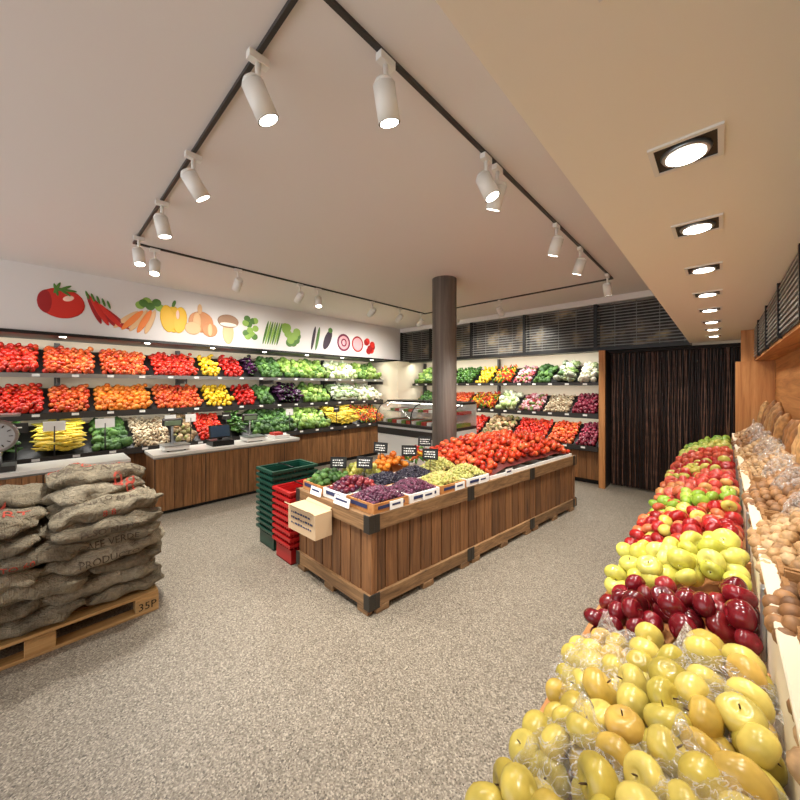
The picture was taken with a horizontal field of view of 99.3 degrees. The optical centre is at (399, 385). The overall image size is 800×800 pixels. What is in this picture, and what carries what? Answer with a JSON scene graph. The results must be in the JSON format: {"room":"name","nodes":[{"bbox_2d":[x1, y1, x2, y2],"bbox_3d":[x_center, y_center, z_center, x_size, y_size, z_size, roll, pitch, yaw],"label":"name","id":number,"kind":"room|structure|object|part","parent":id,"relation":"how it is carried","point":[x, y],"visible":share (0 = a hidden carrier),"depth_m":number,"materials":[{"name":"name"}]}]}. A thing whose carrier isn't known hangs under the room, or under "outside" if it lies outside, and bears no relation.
{"room":"greengrocer's shop","nodes":[
{"label":"greengrocer's shop","id":0,"kind":"room"},
{"bbox_2d":[0,337,374,425],"bbox_3d":[-3.572,0.100,6.337,0.200,3.200,10.300,0,0,43],"label":"wall","id":1,"kind":"structure","parent":0,"point":[47,382],"depth_m":5.48,"materials":[{"name":"beige paint"}]},
{"bbox_2d":[0,259,399,359],"bbox_3d":[-3.517,-1.090,5.755,0.680,0.820,9.530,0,0,43],"label":"wall","id":2,"kind":"structure","parent":0,"point":[21,283],"depth_m":5.11,"materials":[{"name":"white paint"}]},
{"bbox_2d":[37,282,374,353],"bbox_3d":[-2.553,-1.026,6.267,0.017,0.610,5.662,0,0,43],"label":"mural","id":3,"kind":"object","parent":2,"relation":"attached to","point":[63,302],"visible":1,"depth_m":5.24,"materials":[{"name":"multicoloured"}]},
{"bbox_2d":[0,0,649,328],"bbox_3d":[-1.208,-1.550,4.101,6.710,0.100,10.300,0,0,43],"label":"ceiling","id":4,"kind":"structure","parent":0,"point":[102,102],"depth_m":2.27,"materials":[{"name":"white paint"}]},
{"bbox_2d":[133,0,612,313],"bbox_3d":[0.086,-1.490,4.130,3.370,0.020,4.800,0,0,43],"label":"track","id":5,"kind":"object","parent":4,"relation":"attached to","point":[289,5],"visible":0.98,"depth_m":1.92,"materials":[{"name":"grey metal"}]},
{"bbox_2d":[132,235,145,266],"bbox_3d":[-2.586,-1.335,3.369,0.132,0.289,0.107,0,0,43],"label":"track spotlight","id":6,"kind":"object","parent":5,"relation":"hanging from","point":[138,253],"visible":1,"depth_m":3.34,"materials":[{"name":"white paint"}]},
{"bbox_2d":[149,247,160,275],"bbox_3d":[-2.646,-1.335,3.668,0.100,0.290,0.140,0,0,-27],"label":"track spotlight","id":7,"kind":"object","parent":5,"relation":"hanging from","point":[154,264],"visible":1,"depth_m":3.64,"materials":[{"name":"white paint"}]},
{"bbox_2d":[153,199,171,238],"bbox_3d":[-1.904,-1.336,2.730,0.103,0.288,0.128,0,0,43],"label":"track spotlight","id":8,"kind":"object","parent":5,"relation":"hanging from","point":[161,221],"visible":1,"depth_m":2.70,"materials":[{"name":"white paint"}]},
{"bbox_2d":[180,149,209,201],"bbox_3d":[-1.310,-1.335,2.180,0.102,0.291,0.167,0,0,43],"label":"track spotlight","id":9,"kind":"object","parent":5,"relation":"hanging from","point":[190,177],"visible":1,"depth_m":2.15,"materials":[{"name":"white paint"}]},
{"bbox_2d":[232,268,242,291],"bbox_3d":[-2.062,-1.341,4.319,0.189,0.278,0.106,0,0,43],"label":"track spotlight","id":10,"kind":"object","parent":5,"relation":"hanging from","point":[237,284],"visible":1,"depth_m":4.29,"materials":[{"name":"white paint"}]},
{"bbox_2d":[241,46,278,126],"bbox_3d":[-0.627,-1.334,1.531,0.158,0.292,0.100,0,0,-35],"label":"track spotlight","id":11,"kind":"object","parent":5,"relation":"hanging from","point":[255,90],"visible":1,"depth_m":1.50,"materials":[{"name":"white paint"}]},
{"bbox_2d":[294,283,304,303],"bbox_3d":[-1.465,-1.341,4.951,0.189,0.278,0.106,0,0,43],"label":"track spotlight","id":12,"kind":"object","parent":5,"relation":"hanging from","point":[300,295],"visible":1,"depth_m":4.92,"materials":[{"name":"white paint"}]},
{"bbox_2d":[315,288,321,307],"bbox_3d":[-1.237,-1.335,5.158,0.100,0.290,0.140,0,0,-27],"label":"track spotlight","id":13,"kind":"object","parent":5,"relation":"hanging from","point":[318,300],"visible":1,"depth_m":5.13,"materials":[{"name":"white paint"}]},
{"bbox_2d":[367,301,375,317],"bbox_3d":[-0.496,-1.341,5.976,0.189,0.278,0.106,0,0,43],"label":"track spotlight","id":14,"kind":"object","parent":5,"relation":"hanging from","point":[372,311],"visible":1,"depth_m":5.94,"materials":[{"name":"white paint"}]},
{"bbox_2d":[373,48,399,128],"bbox_3d":[-0.060,-1.335,1.540,0.100,0.290,0.141,0,0,30],"label":"track spotlight","id":15,"kind":"object","parent":5,"relation":"hanging from","point":[384,88],"visible":1,"depth_m":1.51,"materials":[{"name":"white paint"}]},
{"bbox_2d":[395,308,402,322],"bbox_3d":[-0.015,-1.341,6.484,0.189,0.278,0.106,0,0,43],"label":"track spotlight","id":16,"kind":"object","parent":5,"relation":"hanging from","point":[399,318],"visible":1,"depth_m":6.45,"materials":[{"name":"white paint"}]},
{"bbox_2d":[416,313,423,326],"bbox_3d":[0.418,-1.341,6.942,0.189,0.278,0.106,0,0,43],"label":"track spotlight","id":17,"kind":"object","parent":5,"relation":"hanging from","point":[421,321],"visible":1,"depth_m":6.91,"materials":[{"name":"white paint"}]},
{"bbox_2d":[476,151,499,202],"bbox_3d":[0.563,-1.334,2.183,0.150,0.292,0.099,0,0,23],"label":"track spotlight","id":18,"kind":"object","parent":5,"relation":"hanging from","point":[486,184],"visible":1,"depth_m":2.15,"materials":[{"name":"white paint"}]},
{"bbox_2d":[486,163,506,210],"bbox_3d":[0.653,-1.334,2.307,0.099,0.292,0.157,0,0,-23],"label":"track spotlight","id":19,"kind":"object","parent":5,"relation":"hanging from","point":[495,205],"visible":0.81,"depth_m":2.28,"materials":[{"name":"white paint"}]},
{"bbox_2d":[496,300,504,316],"bbox_3d":[1.735,-1.337,5.881,0.100,0.286,0.181,0,0,43],"label":"track spotlight","id":20,"kind":"object","parent":5,"relation":"hanging from","point":[499,309],"visible":1,"depth_m":5.85,"materials":[{"name":"white paint"}]},
{"bbox_2d":[547,222,563,256],"bbox_3d":[1.430,-1.334,3.126,0.100,0.292,0.151,0,0,-25],"label":"track spotlight","id":21,"kind":"object","parent":5,"relation":"hanging from","point":[557,240],"visible":1,"depth_m":3.09,"materials":[{"name":"white paint"}]},
{"bbox_2d":[572,246,586,274],"bbox_3d":[1.924,-1.334,3.649,0.100,0.292,0.151,0,0,-26],"label":"track spotlight","id":22,"kind":"object","parent":5,"relation":"hanging from","point":[580,263],"visible":1,"depth_m":3.62,"materials":[{"name":"white paint"}]},
{"bbox_2d":[602,273,612,295],"bbox_3d":[2.752,-1.335,4.509,0.139,0.290,0.100,0,0,-31],"label":"track spotlight","id":23,"kind":"object","parent":5,"relation":"hanging from","point":[607,288],"visible":1,"depth_m":4.47,"materials":[{"name":"white paint"}]},
{"bbox_2d":[435,0,799,342],"bbox_3d":[1.187,-1.115,1.306,0.610,0.970,9.530,0,0,43],"label":"ceiling bulkhead","id":24,"kind":"object","parent":4,"relation":"attached to","point":[602,85],"depth_m":0.79,"materials":[{"name":"beige paint"}]},
{"bbox_2d":[647,121,723,177],"bbox_3d":[0.767,-0.623,0.913,0.150,0.014,0.150,0,0,43],"label":"recessed light","id":25,"kind":"object","parent":24,"relation":"in","point":[707,143],"visible":1,"depth_m":0.90,"materials":[{"name":"white paint"}]},
{"bbox_2d":[671,213,722,238],"bbox_3d":[1.172,-0.623,1.341,0.150,0.014,0.150,0,0,43],"label":"recessed light","id":26,"kind":"object","parent":24,"relation":"in","point":[714,222],"visible":1,"depth_m":1.32,"materials":[{"name":"white paint"}]},
{"bbox_2d":[684,261,722,275],"bbox_3d":[1.626,-0.623,1.821,0.150,0.014,0.150,0,0,43],"label":"recessed light","id":27,"kind":"object","parent":24,"relation":"in","point":[716,266],"visible":1,"depth_m":1.80,"materials":[{"name":"white paint"}]},
{"bbox_2d":[692,289,722,297],"bbox_3d":[2.093,-0.623,2.315,0.150,0.014,0.150,0,0,43],"label":"recessed light","id":28,"kind":"object","parent":24,"relation":"in","point":[720,291],"visible":1,"depth_m":2.29,"materials":[{"name":"white paint"}]},
{"bbox_2d":[697,306,721,312],"bbox_3d":[2.546,-0.623,2.795,0.150,0.014,0.150,0,0,43],"label":"recessed light","id":29,"kind":"object","parent":24,"relation":"in","point":[712,309],"visible":1,"depth_m":2.77,"materials":[{"name":"white paint"}]},
{"bbox_2d":[701,319,721,323],"bbox_3d":[3.041,-0.623,3.318,0.150,0.014,0.150,0,0,43],"label":"recessed light","id":30,"kind":"object","parent":24,"relation":"in","point":[720,320],"visible":1,"depth_m":3.30,"materials":[{"name":"white paint"}]},
{"bbox_2d":[703,327,721,330],"bbox_3d":[3.453,-0.623,3.754,0.150,0.014,0.150,0,0,43],"label":"recessed light","id":31,"kind":"object","parent":24,"relation":"in","point":[720,328],"visible":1,"depth_m":3.72,"materials":[{"name":"white paint"}]},
{"bbox_2d":[0,455,655,799],"bbox_3d":[-0.866,1.750,3.778,7.650,0.100,10.300,0,0,43],"label":"floor","id":32,"kind":"structure","parent":0,"point":[250,678],"depth_m":1.98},
{"bbox_2d":[0,453,130,485],"bbox_3d":[-4.010,1.300,3.909,0.540,0.800,1.370,0,0,43],"label":"countertop","id":33,"kind":"structure","parent":32,"relation":"on","point":[27,473],"depth_m":3.76,"materials":[{"name":"white stone"}]},
{"bbox_2d":[0,413,20,472],"bbox_3d":[-4.277,0.600,3.591,0.350,0.600,0.360,0,0,43],"label":"scale","id":34,"kind":"object","parent":33,"relation":"on","point":[9,433],"visible":1,"depth_m":3.60,"materials":[{"name":"silver metal"}]},
{"bbox_2d":[0,583,158,670],"bbox_3d":[-2.579,1.628,2.438,0.862,0.144,1.240,0,0,43],"label":"wooden pallet","id":35,"kind":"object","parent":32,"relation":"on","point":[40,641],"visible":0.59,"depth_m":2.30,"materials":[{"name":"brown wood"}]},
{"bbox_2d":[0,462,165,639],"bbox_3d":[-2.605,1.103,2.464,1.073,0.958,1.436,0,0,43],"label":"sacks","id":36,"kind":"object","parent":35,"relation":"on","point":[89,534],"visible":1,"depth_m":2.36,"materials":[{"name":"brown fabric"}]},
{"bbox_2d":[0,342,384,484],"bbox_3d":[-3.028,0.536,6.097,0.861,2.328,7.360,0,0,43],"label":"wall shelf","id":37,"kind":"object","parent":32,"relation":"on","point":[325,432],"visible":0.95,"depth_m":5.42,"materials":[{"name":"black metal"}]},
{"bbox_2d":[0,328,399,362],"bbox_3d":[-3.520,-0.657,5.738,0.720,0.045,9.500,0,0,43],"label":"canopy","id":38,"kind":"object","parent":37,"relation":"on","point":[4,332],"visible":0.99,"depth_m":5.28,"materials":[{"name":"black metal"}]},
{"bbox_2d":[144,436,299,513],"bbox_3d":[-2.660,1.300,5.337,0.540,0.800,2.100,0,0,43],"label":"counter","id":39,"kind":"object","parent":32,"relation":"on","point":[201,474],"depth_m":4.89,"materials":[{"name":"brown wood"}]},
{"bbox_2d":[159,418,189,451],"bbox_3d":[-3.180,0.682,4.796,0.311,0.435,0.320,0,0,43],"label":"scale","id":40,"kind":"object","parent":39,"relation":"on","point":[172,422],"visible":1,"depth_m":4.80,"materials":[{"name":"white paint"}]},
{"bbox_2d":[206,424,233,446],"bbox_3d":[-2.763,0.750,5.228,0.300,0.300,0.300,0,0,43],"label":"cash register","id":41,"kind":"object","parent":39,"relation":"on","point":[218,434],"visible":1,"depth_m":5.19,"materials":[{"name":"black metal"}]},
{"bbox_2d":[240,413,265,441],"bbox_3d":[-2.424,0.682,5.595,0.311,0.435,0.320,0,0,43],"label":"scale","id":42,"kind":"object","parent":39,"relation":"on","point":[245,417],"visible":1,"depth_m":5.60,"materials":[{"name":"white paint"}]},
{"bbox_2d":[268,431,289,439],"bbox_3d":[-2.099,0.850,5.894,0.250,0.100,0.280,0,0,43],"label":"paper stack","id":43,"kind":"object","parent":39,"relation":"on","point":[272,435],"visible":1,"depth_m":5.82,"materials":[{"name":"white paper"}]},
{"bbox_2d":[256,459,317,550],"bbox_3d":[-1.252,1.284,3.785,0.380,0.832,0.540,0,0,43],"label":"baskets","id":44,"kind":"object","parent":32,"relation":"on","point":[278,473],"visible":0.59,"depth_m":3.63,"materials":[{"name":"teal plastic"}]},
{"bbox_2d":[272,477,310,564],"bbox_3d":[-0.985,1.346,3.478,0.350,0.708,0.500,0,0,43],"label":"baskets","id":45,"kind":"object","parent":32,"relation":"on","point":[287,539],"visible":0.45,"depth_m":3.30,"materials":[{"name":"red plastic"}]},
{"bbox_2d":[376,399,475,460],"bbox_3d":[0.438,0.990,6.358,1.800,1.420,0.760,0,0,43],"label":"refrigerated display case","id":46,"kind":"object","parent":32,"relation":"on","point":[415,420],"visible":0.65,"depth_m":6.31,"materials":[{"name":"white paint"}]},
{"bbox_2d":[296,429,576,615],"bbox_3d":[0.732,1.132,3.953,3.600,1.136,1.035,0,0,-40],"label":"display stand","id":47,"kind":"object","parent":32,"relation":"on","point":[398,526],"visible":0.96,"depth_m":3.11,"materials":[{"name":"brown wood"}]},
{"bbox_2d":[285,497,331,540],"bbox_3d":[-0.762,1.100,2.862,0.405,0.240,0.268,0,0,43],"label":"cardboard box","id":48,"kind":"object","parent":47,"relation":"on","point":[311,518],"visible":0.98,"depth_m":2.78,"materials":[{"name":"beige cardboard"}]},
{"bbox_2d":[330,457,346,470],"bbox_3d":[-0.611,0.817,3.372,0.162,0.226,0.037,0,0,2],"label":"price sign","id":49,"kind":"object","parent":47,"relation":"on","point":[337,462],"visible":0.98,"depth_m":3.37,"materials":[{"name":"black plastic"}]},
{"bbox_2d":[356,456,372,475],"bbox_3d":[-0.344,0.797,3.284,0.162,0.226,0.037,0,0,15],"label":"price sign","id":50,"kind":"object","parent":47,"relation":"on","point":[362,462],"visible":0.98,"depth_m":3.28,"materials":[{"name":"black plastic"}]},
{"bbox_2d":[373,442,387,455],"bbox_3d":[-0.210,0.717,3.640,0.162,0.226,0.037,0,0,24],"label":"price sign","id":51,"kind":"object","parent":47,"relation":"on","point":[379,447],"visible":0.98,"depth_m":3.64,"materials":[{"name":"black"}]},
{"bbox_2d":[401,445,416,455],"bbox_3d":[0.097,0.747,3.625,0.162,0.226,0.037,0,0,6],"label":"price sign","id":52,"kind":"object","parent":47,"relation":"attached to","point":[407,450],"visible":0.98,"depth_m":3.63,"materials":[{"name":"black"}]},
{"bbox_2d":[418,436,431,447],"bbox_3d":[0.290,0.707,3.992,0.162,0.226,0.037,0,0,19],"label":"price sign","id":53,"kind":"object","parent":47,"relation":"on","point":[424,441],"visible":0.94,"depth_m":3.99,"materials":[{"name":"black"}]},
{"bbox_2d":[422,448,437,463],"bbox_3d":[0.310,0.757,3.492,0.162,0.226,0.037,0,0,12],"label":"price sign","id":54,"kind":"object","parent":47,"relation":"on","point":[427,453],"visible":1,"depth_m":3.49,"materials":[{"name":"black plastic"}]},
{"bbox_2d":[412,359,598,483],"bbox_3d":[2.019,0.550,7.434,4.317,2.300,0.683,0,0,43],"label":"wall shelf","id":55,"kind":"object","parent":32,"relation":"on","point":[582,440],"visible":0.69,"depth_m":6.67,"materials":[{"name":"black metal"}]},
{"bbox_2d":[599,350,611,488],"bbox_3d":[3.595,0.555,5.904,0.090,2.290,0.720,0,0,43],"label":"post","id":56,"kind":"object","parent":32,"relation":"on","point":[605,368],"visible":0.86,"depth_m":5.67,"materials":[{"name":"brown wood"}]},
{"bbox_2d":[464,330,799,799],"bbox_3d":[2.247,0.537,2.356,0.810,2.325,5.692,0,0,43],"label":"display stand","id":57,"kind":"object","parent":32,"relation":"on","point":[682,682],"visible":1,"depth_m":0.88,"materials":[{"name":"food"}]},
{"bbox_3d":[3.935,0.182,3.773,0.303,1.615,0.050,0,0,43],"label":"wood panel","id":58,"kind":"part","parent":57,"relation":"part of","materials":[{"name":"brown wood"}]},
{"bbox_2d":[736,431,799,642],"bbox_3d":[2.181,0.580,1.929,0.282,0.160,4.888,0,0,43],"label":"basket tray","id":59,"kind":"object","parent":57,"relation":"on","point":[783,558],"depth_m":1.11,"materials":[{"name":"wicker"}]},
{"bbox_2d":[371,361,423,417],"bbox_3d":[-0.062,0.540,9.177,1.000,2.320,1.050,0,0,43],"label":"wall","id":60,"kind":"structure","parent":0,"point":[398,377],"depth_m":8.72,"materials":[{"name":"beige paint"}]},
{"bbox_2d":[432,275,456,447],"bbox_3d":[0.623,0.100,4.778,0.360,3.200,0.360,0,0,43],"label":"column","id":61,"kind":"structure","parent":0,"point":[444,287],"depth_m":4.64,"materials":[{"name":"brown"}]},
{"bbox_2d":[424,340,740,423],"bbox_3d":[2.694,0.100,7.397,7.450,3.200,0.150,0,0,43],"label":"wall","id":62,"kind":"structure","parent":0,"point":[530,361],"depth_m":7.08,"materials":[{"name":"beige paint"}]},
{"bbox_2d":[400,290,691,362],"bbox_3d":[2.342,-1.050,7.199,5.850,0.900,0.620,0,0,43],"label":"air vent","id":63,"kind":"object","parent":62,"relation":"in","point":[635,320],"visible":0.77,"depth_m":6.30,"materials":[{"name":"black metal"}]},
{"bbox_2d":[609,343,740,490],"bbox_3d":[4.254,0.542,5.212,1.780,2.275,0.220,0,0,43],"label":"curtain","id":64,"kind":"object","parent":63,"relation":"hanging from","point":[664,400],"visible":0.76,"depth_m":5.34,"materials":[{"name":"black fabric"}]},
{"bbox_2d":[754,243,799,360],"bbox_3d":[1.445,-0.940,1.042,0.172,1.320,9.500,0,0,43],"label":"air vent","id":65,"kind":"object","parent":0,"point":[777,332],"depth_m":2.08,"materials":[{"name":"black metal"}]},
{"bbox_2d":[775,348,799,419],"bbox_3d":[1.796,0.050,1.157,0.180,3.300,10.150,0,0,43],"label":"wall","id":66,"kind":"structure","parent":0,"point":[787,367],"depth_m":2.89,"materials":[{"name":"brown wood"}]}
]}

